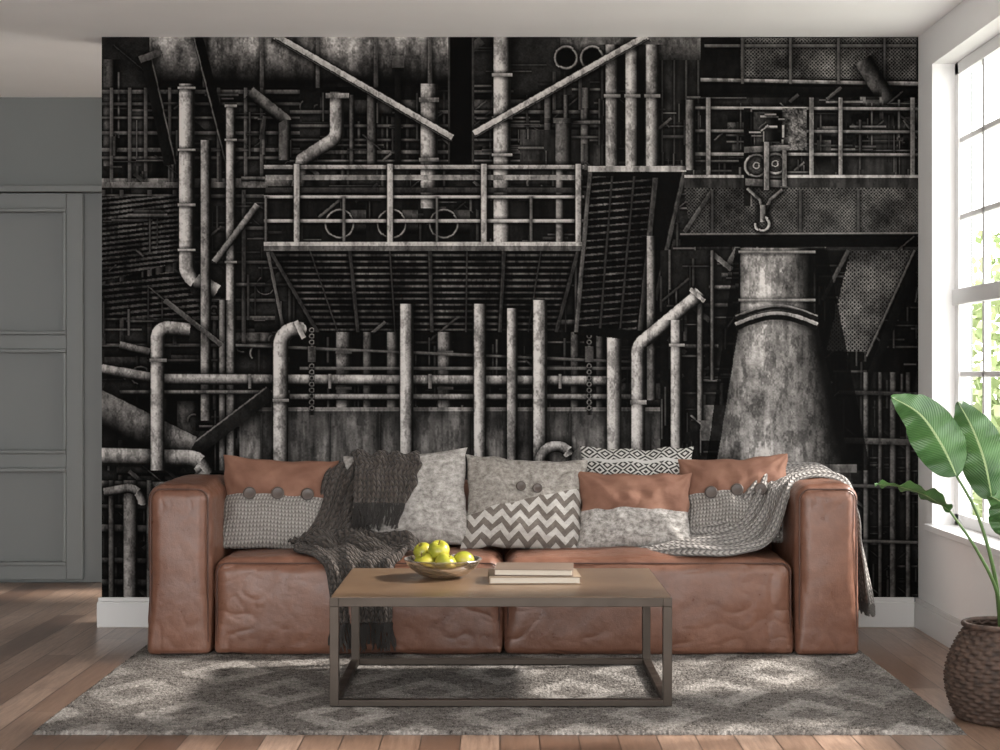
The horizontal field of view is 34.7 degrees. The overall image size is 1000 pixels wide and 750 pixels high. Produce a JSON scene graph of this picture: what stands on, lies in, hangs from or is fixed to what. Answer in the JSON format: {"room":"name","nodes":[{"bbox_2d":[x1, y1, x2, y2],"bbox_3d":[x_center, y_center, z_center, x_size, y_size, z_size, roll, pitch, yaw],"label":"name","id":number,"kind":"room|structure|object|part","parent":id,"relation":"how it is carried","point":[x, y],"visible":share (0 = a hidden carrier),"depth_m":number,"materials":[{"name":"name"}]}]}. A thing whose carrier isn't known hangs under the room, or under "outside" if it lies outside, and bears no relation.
{"room":"living room","nodes":[
{"label":"living room","id":0,"kind":"room"},
{"bbox_2d":[0,97,101,184],"bbox_3d":[-2.263,-0.197,8.980,3.874,2.706,0.100,0,0,0],"label":"wall","id":1,"kind":"structure","parent":0,"point":[44,140],"depth_m":8.93,"materials":[{"name":"paint"}]},
{"bbox_2d":[0,185,101,581],"bbox_3d":[-2.980,0.053,8.886,2.240,2.205,0.080,0,0,0],"label":"door","id":2,"kind":"structure","parent":1,"relation":"in","point":[51,235],"depth_m":8.91,"materials":[{"name":"paint"}]},
{"bbox_2d":[0,0,962,96],"bbox_3d":[-1.016,-1.610,4.215,6.368,0.120,9.630,0,0,0],"label":"ceiling","id":3,"kind":"structure","parent":0,"point":[49,48],"depth_m":7.00,"materials":[{"name":"paint"}]},
{"bbox_2d":[0,582,999,749],"bbox_3d":[-1.016,1.216,4.215,6.368,0.120,9.630,0,0,0],"label":"floor","id":4,"kind":"structure","parent":0,"point":[53,650],"depth_m":5.70,"materials":[{"name":"brown wood"}]},
{"bbox_2d":[32,644,966,734],"bbox_3d":[-0.003,1.147,5.969,3.011,0.015,1.678,0,0,0],"label":"area rug","id":5,"kind":"object","parent":4,"relation":"on","point":[213,692],"visible":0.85,"depth_m":5.68,"materials":[{"name":"carpet"}]},
{"bbox_2d":[330,568,671,705],"bbox_3d":[0.003,0.951,5.912,1.178,0.376,0.825,0,0,0],"label":"coffee table","id":6,"kind":"object","parent":5,"relation":"on","point":[362,587],"visible":0.99,"depth_m":5.69,"materials":[{"name":"brown wood"}]},
{"bbox_2d":[404,554,481,578],"bbox_3d":[-0.215,0.726,6.030,0.296,0.072,0.296,0,0,0],"label":"glass bowl","id":7,"kind":"object","parent":6,"relation":"on","point":[432,570],"visible":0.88,"depth_m":5.93,"materials":[{"name":"beige"}]},
{"bbox_2d":[413,542,428,556],"bbox_3d":[-0.294,0.668,6.074,0.072,0.070,0.071,0,0,21],"label":"apple","id":8,"kind":"object","parent":7,"relation":"in","point":[422,547],"visible":0.61,"depth_m":6.05,"materials":[{"name":"green food"}]},
{"bbox_2d":[414,552,434,562],"bbox_3d":[-0.284,0.703,6.000,0.082,0.081,0.081,0,0,25],"label":"apple","id":9,"kind":"object","parent":7,"relation":"in","point":[423,557],"visible":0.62,"depth_m":5.98,"materials":[{"name":"green food"}]},
{"bbox_2d":[428,540,449,559],"bbox_3d":[-0.230,0.658,6.017,0.082,0.079,0.080,0,0,28],"label":"apple","id":10,"kind":"object","parent":7,"relation":"in","point":[437,547],"visible":0.81,"depth_m":5.99,"materials":[{"name":"green food"}]},
{"bbox_2d":[435,553,455,562],"bbox_3d":[-0.202,0.703,5.962,0.080,0.078,0.082,0,0,22],"label":"apple","id":11,"kind":"object","parent":7,"relation":"in","point":[442,558],"visible":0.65,"depth_m":5.94,"materials":[{"name":"green food"}]},
{"bbox_2d":[454,551,473,561],"bbox_3d":[-0.137,0.701,6.026,0.081,0.078,0.080,0,0,21],"label":"apple","id":12,"kind":"object","parent":7,"relation":"in","point":[462,556],"visible":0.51,"depth_m":6.00,"materials":[{"name":"green food"}]},
{"bbox_2d":[488,569,580,583],"bbox_3d":[0.125,0.749,5.950,0.335,0.026,0.235,0,0,-2],"label":"book","id":13,"kind":"object","parent":6,"relation":"on","point":[575,579],"visible":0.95,"depth_m":5.84,"materials":[{"name":"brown paper"}]},
{"bbox_2d":[494,562,573,575],"bbox_3d":[0.128,0.723,5.955,0.290,0.024,0.215,0,0,3],"label":"book","id":14,"kind":"object","parent":13,"relation":"on","point":[501,568],"visible":1,"depth_m":5.86,"materials":[{"name":"brown paper"}]},
{"bbox_2d":[148,474,858,654],"bbox_3d":[0.014,0.786,6.893,2.927,0.707,0.790,0,0,0],"label":"leather sofa","id":15,"kind":"object","parent":5,"relation":"on","point":[799,593],"visible":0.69,"depth_m":6.52,"materials":[{"name":"brown leather"}]},
{"bbox_3d":[-1.308,0.786,6.891,0.283,0.707,0.784,0,0,0],"label":"arm","id":16,"kind":"part","parent":15,"relation":"part of","materials":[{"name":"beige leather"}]},
{"bbox_2d":[223,455,338,548],"bbox_3d":[-0.955,0.556,6.870,0.503,0.422,0.228,0,0,3],"label":"throw pillow","id":17,"kind":"object","parent":15,"relation":"on","point":[268,503],"visible":0.82,"depth_m":6.80,"materials":[{"name":"grey fabric"}]},
{"bbox_2d":[287,448,421,652],"bbox_3d":[-0.606,0.721,6.755,0.585,0.806,0.602,0,0,0],"label":"knit throw blanket","id":18,"kind":"object","parent":15,"relation":"on","point":[341,537],"visible":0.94,"depth_m":6.74,"materials":[{"name":"grey fabric"}]},
{"bbox_3d":[-0.579,0.932,6.788,1.197,0.415,0.572,0,0,0],"label":"seat","id":19,"kind":"part","parent":15,"relation":"part of","materials":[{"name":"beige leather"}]},
{"bbox_3d":[-0.580,0.802,7.150,1.194,0.676,0.270,0,0,0],"label":"backrest","id":20,"kind":"part","parent":15,"relation":"part of","materials":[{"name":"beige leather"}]},
{"bbox_2d":[343,448,466,544],"bbox_3d":[-0.395,0.538,6.869,0.571,0.447,0.220,0,0,2],"label":"throw pillow","id":21,"kind":"object","parent":15,"relation":"on","point":[435,509],"visible":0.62,"depth_m":6.79,"materials":[{"name":"fabric"}]},
{"bbox_2d":[460,454,587,548],"bbox_3d":[0.105,0.554,6.858,0.554,0.424,0.223,0,0,-2],"label":"throw pillow","id":22,"kind":"object","parent":15,"relation":"on","point":[524,504],"visible":0.94,"depth_m":6.79,"materials":[{"name":"grey fabric"}]},
{"bbox_2d":[577,471,691,547],"bbox_3d":[0.575,0.582,6.830,0.500,0.339,0.196,0,0,2],"label":"throw pillow","id":23,"kind":"object","parent":15,"relation":"on","point":[620,509],"visible":0.86,"depth_m":6.77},
{"bbox_2d":[580,446,693,474],"bbox_3d":[0.600,0.497,6.969,0.500,0.372,0.141,0,0,0],"label":"throw pillow","id":24,"kind":"object","parent":15,"relation":"on","point":[664,459],"visible":0.37,"depth_m":6.96,"materials":[{"name":"white fabric"}]},
{"bbox_3d":[0.611,0.802,7.150,1.195,0.677,0.272,0,0,0],"label":"backrest","id":25,"kind":"part","parent":15,"relation":"part of","materials":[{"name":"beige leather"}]},
{"bbox_3d":[0.609,0.932,6.790,1.193,0.416,0.565,0,0,0],"label":"seat","id":26,"kind":"part","parent":15,"relation":"part of","materials":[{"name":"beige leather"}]},
{"bbox_2d":[678,453,787,542],"bbox_3d":[1.010,0.541,6.886,0.492,0.403,0.217,0,0,3],"label":"throw pillow","id":27,"kind":"object","parent":15,"relation":"on","point":[717,487],"visible":0.66,"depth_m":6.85,"materials":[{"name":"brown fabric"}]},
{"bbox_2d":[639,462,875,616],"bbox_3d":[1.101,0.709,6.802,1.158,0.654,0.427,0,0,-18],"label":"knit throw blanket","id":28,"kind":"object","parent":15,"relation":"on","point":[761,522],"visible":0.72,"depth_m":6.73,"materials":[{"name":"grey fabric"}]},
{"bbox_3d":[1.336,0.786,6.891,0.281,0.707,0.787,0,0,0],"label":"arm","id":29,"kind":"part","parent":15,"relation":"part of","materials":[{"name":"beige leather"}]},
{"bbox_2d":[875,394,999,726],"bbox_3d":[1.528,0.555,5.306,0.687,1.195,0.521,0,0,0],"label":"potted plant","id":30,"kind":"object","parent":4,"relation":"on","point":[968,442],"visible":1,"depth_m":5.18,"materials":[{"name":"green plant"}]},
{"bbox_3d":[1.587,0.657,5.229,0.075,0.447,0.365,0,0,43],"label":"stem","id":31,"kind":"part","parent":30,"relation":"part of","materials":[{"name":"green plant"}]},
{"bbox_3d":[1.601,0.602,5.257,0.066,0.557,0.307,0,0,44],"label":"stem","id":32,"kind":"part","parent":30,"relation":"part of","materials":[{"name":"green plant"}]},
{"bbox_2d":[914,71,972,601],"bbox_3d":[0.171,-0.197,7.420,3.994,2.706,0.160,0,0,0],"label":"wall","id":33,"kind":"structure","parent":0,"point":[972,71],"depth_m":7.34,"materials":[{"name":"paint"}]},
{"bbox_2d":[97,597,914,627],"bbox_3d":[0.026,1.087,7.331,3.744,0.137,0.018,0,0,0],"label":"baseboard","id":34,"kind":"structure","parent":33,"relation":"attached to","point":[112,612],"depth_m":7.32,"materials":[{"name":"paint"}]},
{"bbox_2d":[102,37,917,596],"bbox_3d":[0.046,-0.266,7.336,3.744,2.569,0.001,0,0,0],"label":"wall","id":35,"kind":"structure","parent":33,"relation":"attached to","point":[326,249],"depth_m":7.34,"materials":[{"name":"black paper"}]},
{"bbox_2d":[918,0,999,619],"bbox_3d":[2.003,-0.197,3.370,0.170,2.706,7.940,0,0,0],"label":"wall","id":36,"kind":"structure","parent":0,"point":[952,577],"depth_m":7.10,"materials":[{"name":"paint"}]},
{"bbox_2d":[915,597,962,647],"bbox_3d":[1.909,1.087,3.370,0.018,0.137,7.940,0,0,0],"label":"baseboard","id":37,"kind":"structure","parent":36,"relation":"attached to","point":[931,620],"depth_m":6.96,"materials":[{"name":"paint"}]},
{"bbox_2d":[924,34,999,557],"bbox_3d":[1.976,-0.344,6.515,0.175,2.071,1.230,0,0,0],"label":"window","id":38,"kind":"structure","parent":36,"relation":"in","point":[963,295],"depth_m":6.80,"materials":[{"name":"paint"}]},
{"bbox_2d":[943,616,999,726],"bbox_3d":[1.685,0.991,5.380,0.376,0.324,0.376,0,0,0],"label":"basket","id":39,"kind":"object","parent":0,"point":[971,679],"depth_m":5.28,"materials":[{"name":"wicker"}]},
{"label":"outside","id":40,"kind":"structure","parent":0,"visible":0},
{"bbox_2d":[973,228,999,517],"bbox_3d":[8.159,-0.238,12.000,11.682,3.588,28.000,0,0,0],"label":"garden","id":41,"kind":"object","parent":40,"point":[977,308],"visible":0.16,"depth_m":14.68,"materials":[{"name":"green plant"}]}
]}

